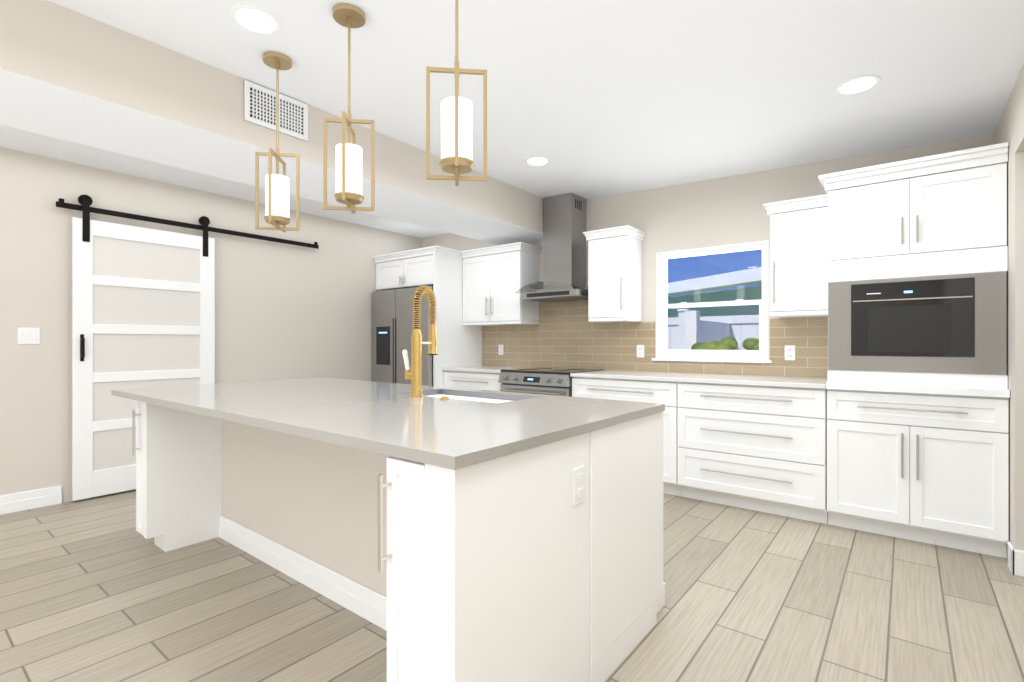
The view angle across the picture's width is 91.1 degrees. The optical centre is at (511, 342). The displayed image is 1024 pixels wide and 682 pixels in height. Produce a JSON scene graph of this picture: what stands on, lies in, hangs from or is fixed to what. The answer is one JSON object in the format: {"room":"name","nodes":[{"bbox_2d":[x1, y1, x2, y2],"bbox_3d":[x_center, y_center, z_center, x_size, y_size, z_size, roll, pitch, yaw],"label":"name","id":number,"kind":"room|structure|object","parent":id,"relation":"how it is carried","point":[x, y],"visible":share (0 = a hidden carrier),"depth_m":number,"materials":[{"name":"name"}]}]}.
{"room":"kitchen","nodes":[
{"label":"kitchen","id":0,"kind":"room"},
{"bbox_2d":[0,147,421,502],"bbox_3d":[-3.373,-0.200,3.738,0.150,2.750,7.300,0,0,38],"label":"wall","id":1,"kind":"structure","parent":0,"point":[283,311],"depth_m":4.25,"materials":[{"name":"beige paint"}]},
{"bbox_2d":[17,328,39,343],"bbox_3d":[-3.418,-0.050,3.551,0.009,0.116,0.116,0,0,38],"label":"switch plate","id":2,"kind":"object","parent":1,"relation":"attached to","point":[28,335],"visible":1,"depth_m":3.55,"materials":[{"name":"white plastic"}]},
{"bbox_2d":[0,485,61,514],"bbox_3d":[-3.553,1.110,3.371,0.019,0.130,6.200,0,0,38],"label":"baseboard","id":3,"kind":"structure","parent":1,"relation":"attached to","point":[26,500],"depth_m":3.55,"materials":[{"name":"white wood"}]},
{"bbox_2d":[56,195,318,500],"bbox_3d":[-2.657,0.033,4.435,0.114,2.284,2.060,0,0,38],"label":"barn door","id":4,"kind":"structure","parent":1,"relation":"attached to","point":[143,307],"depth_m":3.94,"materials":[{"name":"white painted wood"},{"name":"frosted glass"},{"name":"black metal"}]},
{"bbox_2d":[0,125,447,237],"bbox_3d":[-2.847,-1.460,3.325,1.487,0.230,7.300,0,0,38],"label":"ceiling","id":5,"kind":"structure","parent":0,"point":[38,144],"depth_m":4.00,"materials":[{"name":"white paint"}]},
{"bbox_2d":[0,0,543,244],"bbox_3d":[-1.976,-1.331,2.641,0.728,0.487,7.000,0,0,38],"label":"soffit","id":6,"kind":"structure","parent":0,"point":[67,74],"depth_m":2.62,"materials":[{"name":"beige paint"}]},
{"bbox_2d":[244,80,307,140],"bbox_3d":[-1.334,-1.315,2.858,0.012,0.217,0.365,0,0,38],"label":"ceiling vent","id":7,"kind":"object","parent":6,"relation":"in","point":[259,105],"visible":0.94,"depth_m":2.83,"materials":[{"name":"white metal"}]},
{"bbox_2d":[0,489,1023,681],"bbox_3d":[-1.222,1.225,2.048,5.620,0.100,7.300,0,0,38],"label":"floor","id":8,"kind":"structure","parent":0,"point":[98,589],"depth_m":2.21,"materials":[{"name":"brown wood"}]},
{"bbox_2d":[111,393,664,681],"bbox_3d":[-0.756,0.733,2.501,2.634,0.885,1.392,0,0,38],"label":"kitchen island","id":9,"kind":"object","parent":8,"relation":"on","point":[467,535],"depth_m":1.72,"materials":[{"name":"wood"}]},
{"bbox_2d":[111,377,664,472],"bbox_3d":[-0.790,0.275,2.472,2.676,0.030,1.270,0,0,38],"label":"island countertop","id":10,"kind":"structure","parent":9,"relation":"on","point":[379,415],"depth_m":1.85,"materials":[{"name":"grey stone"}]},
{"bbox_2d":[402,285,437,396],"bbox_3d":[-0.447,-0.015,2.521,0.137,0.550,0.213,0,0,38],"label":"faucet","id":11,"kind":"object","parent":10,"relation":"on","point":[415,375],"visible":1,"depth_m":2.44,"materials":[{"name":"gold metal"}]},
{"bbox_2d":[403,389,538,404],"bbox_3d":[-0.234,0.390,2.513,0.724,0.259,0.354,0,0,38],"label":"sink","id":12,"kind":"object","parent":10,"relation":"in","point":[459,394],"depth_m":2.67,"materials":[{"name":"silver metal"}]},
{"bbox_2d":[372,286,432,385],"bbox_3d":[-1.004,0.290,5.798,0.960,1.770,0.774,0,0,38],"label":"fridge","id":13,"kind":"object","parent":8,"relation":"on","point":[392,322],"visible":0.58,"depth_m":5.52,"materials":[{"name":"grey metal"}]},
{"bbox_2d":[373,246,481,386],"bbox_3d":[-0.968,0.083,5.814,1.060,2.185,0.755,0,0,38],"label":"tall cabinet","id":14,"kind":"object","parent":8,"relation":"on","point":[439,269],"visible":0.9,"depth_m":5.45,"materials":[{"name":"white wood"}]},
{"bbox_2d":[442,366,531,390],"bbox_3d":[-0.231,0.718,5.297,0.804,0.915,0.659,0,0,38],"label":"base cabinet","id":15,"kind":"object","parent":8,"relation":"on","point":[478,377],"visible":0.12,"depth_m":5.09,"materials":[{"name":"white wood"}]},
{"bbox_2d":[498,367,603,396],"bbox_3d":[0.367,0.714,4.781,0.764,0.922,0.715,0,0,38],"label":"range","id":16,"kind":"object","parent":8,"relation":"on","point":[546,381],"visible":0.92,"depth_m":4.54,"materials":[{"name":"grey metal"}]},
{"bbox_2d":[572,378,677,495],"bbox_3d":[1.069,0.733,4.300,0.921,0.886,0.622,0,0,38],"label":"base cabinet","id":17,"kind":"object","parent":8,"relation":"on","point":[666,393],"depth_m":3.88,"materials":[{"name":"white wood"}]},
{"bbox_2d":[678,382,827,523],"bbox_3d":[1.781,0.733,3.740,1.015,0.886,0.622,0,0,38],"label":"base cabinet","id":18,"kind":"object","parent":8,"relation":"on","point":[756,443],"depth_m":3.44,"materials":[{"name":"white wood"}]},
{"bbox_2d":[570,370,827,389],"bbox_3d":[1.436,0.275,3.995,1.878,0.030,0.636,0,0,38],"label":"countertop","id":19,"kind":"structure","parent":18,"relation":"on","point":[635,376],"depth_m":3.75,"materials":[{"name":"white stone"}]},
{"bbox_2d":[818,142,1009,557],"bbox_3d":[2.480,0.050,3.167,0.874,2.250,0.659,0,0,38],"label":"tall oven cabinet","id":20,"kind":"object","parent":8,"relation":"on","point":[918,394],"visible":1,"depth_m":2.92,"materials":[{"name":"painted wood"},{"name":"stainless steel"},{"name":"black glass"}]},
{"bbox_2d":[48,0,1023,198],"bbox_3d":[-0.351,-1.444,1.364,3.405,0.262,7.300,0,0,38],"label":"ceiling","id":21,"kind":"structure","parent":0,"point":[590,99],"depth_m":2.54,"materials":[{"name":"white paint"}]},
{"bbox_2d":[230,5,280,34],"bbox_3d":[-1.117,-1.409,2.190,0.196,0.013,0.196,0,0,38],"label":"recessed light","id":22,"kind":"object","parent":21,"relation":"in","point":[256,20],"visible":1,"depth_m":2.18,"materials":[{"name":"white plastic"}]},
{"bbox_2d":[255,51,299,231],"bbox_3d":[-1.170,-0.993,2.503,0.158,0.858,0.158,0,0,38],"label":"pendant light","id":23,"kind":"object","parent":21,"relation":"hanging from","point":[276,216],"visible":1,"depth_m":2.49,"materials":[{"name":"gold metal"}]},
{"bbox_2d":[323,3,374,213],"bbox_3d":[-0.690,-0.982,2.126,0.158,0.837,0.158,0,0,38],"label":"pendant light","id":24,"kind":"object","parent":21,"relation":"hanging from","point":[348,193],"visible":1,"depth_m":2.11,"materials":[{"name":"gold metal"}]},
{"bbox_2d":[426,0,486,185],"bbox_3d":[-0.191,-0.971,1.734,0.158,0.814,0.158,0,0,38],"label":"pendant light","id":25,"kind":"object","parent":21,"relation":"hanging from","point":[456,160],"visible":1,"depth_m":1.71,"materials":[{"name":"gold metal"}]},
{"bbox_2d":[525,156,549,165],"bbox_3d":[0.198,-1.409,3.882,0.196,0.013,0.196,0,0,38],"label":"recessed light","id":26,"kind":"object","parent":21,"relation":"in","point":[537,160],"visible":0.98,"depth_m":3.86,"materials":[{"name":"white plastic"}]},
{"bbox_2d":[835,75,880,94],"bbox_3d":[1.792,-1.338,2.602,0.196,0.013,0.196,0,0,38],"label":"recessed light","id":27,"kind":"object","parent":21,"relation":"in","point":[857,84],"visible":0.98,"depth_m":2.59,"materials":[{"name":"white plastic"}]},
{"bbox_2d":[422,134,993,377],"bbox_3d":[0.987,-0.200,4.860,5.320,2.750,0.150,0,0,38],"label":"wall","id":28,"kind":"structure","parent":0,"point":[728,210],"depth_m":4.24,"materials":[{"name":"beige paint"}]},
{"bbox_2d":[460,242,541,325],"bbox_3d":[-0.127,-0.603,5.400,0.839,0.815,0.369,0,0,38],"label":"upper cabinet","id":29,"kind":"object","parent":28,"relation":"attached to","point":[496,278],"visible":1,"depth_m":5.25,"materials":[{"name":"white wood"}]},
{"bbox_2d":[515,193,587,301],"bbox_3d":[0.430,-0.926,4.862,0.753,1.008,0.526,0,0,38],"label":"range hood","id":30,"kind":"object","parent":28,"relation":"attached to","point":[564,248],"visible":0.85,"depth_m":4.83,"materials":[{"name":"silver metal"}]},
{"bbox_2d":[583,225,645,322],"bbox_3d":[0.931,-0.603,4.569,0.448,0.815,0.369,0,0,38],"label":"upper cabinet","id":31,"kind":"object","parent":28,"relation":"attached to","point":[614,274],"visible":1,"depth_m":4.46,"materials":[{"name":"white wood"}]},
{"bbox_2d":[482,300,827,377],"bbox_3d":[1.016,-0.113,4.736,3.458,0.745,0.008,0,0,38],"label":"backsplash","id":32,"kind":"structure","parent":28,"relation":"attached to","point":[565,334],"depth_m":4.78,"materials":[{"name":"tile"}]},
{"bbox_2d":[498,345,503,354],"bbox_3d":[-0.124,0.075,5.621,0.072,0.116,0.009,0,0,38],"label":"electrical outlet","id":33,"kind":"object","parent":32,"relation":"attached to","point":[500,349],"visible":1,"depth_m":5.62,"materials":[{"name":"white plastic"}]},
{"bbox_2d":[637,345,643,357],"bbox_3d":[1.177,0.075,4.599,0.072,0.116,0.009,0,0,38],"label":"electrical outlet","id":34,"kind":"object","parent":32,"relation":"attached to","point":[640,351],"visible":1,"depth_m":4.60,"materials":[{"name":"white plastic"}]},
{"bbox_2d":[785,345,794,359],"bbox_3d":[2.132,0.075,3.849,0.072,0.116,0.009,0,0,38],"label":"electrical outlet","id":35,"kind":"object","parent":32,"relation":"attached to","point":[789,352],"visible":1,"depth_m":3.85,"materials":[{"name":"white plastic"}]},
{"bbox_2d":[652,240,771,362],"bbox_3d":[1.695,-0.327,4.281,0.975,0.969,0.185,0,0,38],"label":"window","id":36,"kind":"structure","parent":28,"relation":"in","point":[664,353],"depth_m":4.27,"materials":[{"name":"white"}]},
{"bbox_2d":[763,194,827,317],"bbox_3d":[2.096,-0.603,3.654,0.414,0.815,0.369,0,0,38],"label":"upper cabinet","id":37,"kind":"object","parent":28,"relation":"attached to","point":[798,257],"visible":0.9,"depth_m":3.53,"materials":[{"name":"white wood"}]},
{"bbox_2d":[994,63,1023,558],"bbox_3d":[0.929,-0.200,0.359,0.150,2.750,7.300,0,0,38],"label":"wall","id":38,"kind":"structure","parent":0,"point":[1010,128],"depth_m":2.54,"materials":[{"name":"beige paint"}]},
{"bbox_2d":[1008,542,1023,576],"bbox_3d":[0.718,1.110,0.105,0.169,0.130,6.340,0,0,38],"label":"baseboard","id":39,"kind":"structure","parent":38,"relation":"attached to","point":[1016,562],"depth_m":2.53,"materials":[{"name":"white wood"}]},
{"label":"outside","id":40,"kind":"structure","parent":0,"visible":0},
{"bbox_3d":[8.904,1.375,12.641,20.000,0.100,21.830,0,0,38],"label":"ground","id":41,"kind":"structure","parent":40,"visible":0},
{"bbox_2d":[667,309,758,349],"bbox_3d":[3.115,0.435,6.080,13.008,1.880,1.700,0,0,38],"label":"fence","id":42,"kind":"object","parent":41,"relation":"on","point":[698,330],"depth_m":6.93,"materials":[{"name":"white"}]},
{"bbox_2d":[667,267,761,317],"bbox_3d":[7.188,-0.575,16.610,8.550,3.900,17.500,0,0,-21],"label":"house","id":43,"kind":"structure","parent":41,"relation":"on","point":[692,284],"depth_m":11.69,"materials":[{"name":"painted stucco"},{"name":"glass"}]},
{"bbox_2d":[691,337,758,349],"bbox_3d":[2.343,0.656,5.136,1.027,1.439,0.713,0,0,38],"label":"bush","id":44,"kind":"object","parent":41,"relation":"on","point":[723,343],"depth_m":5.05,"materials":[{"name":"green plant"}]}
]}

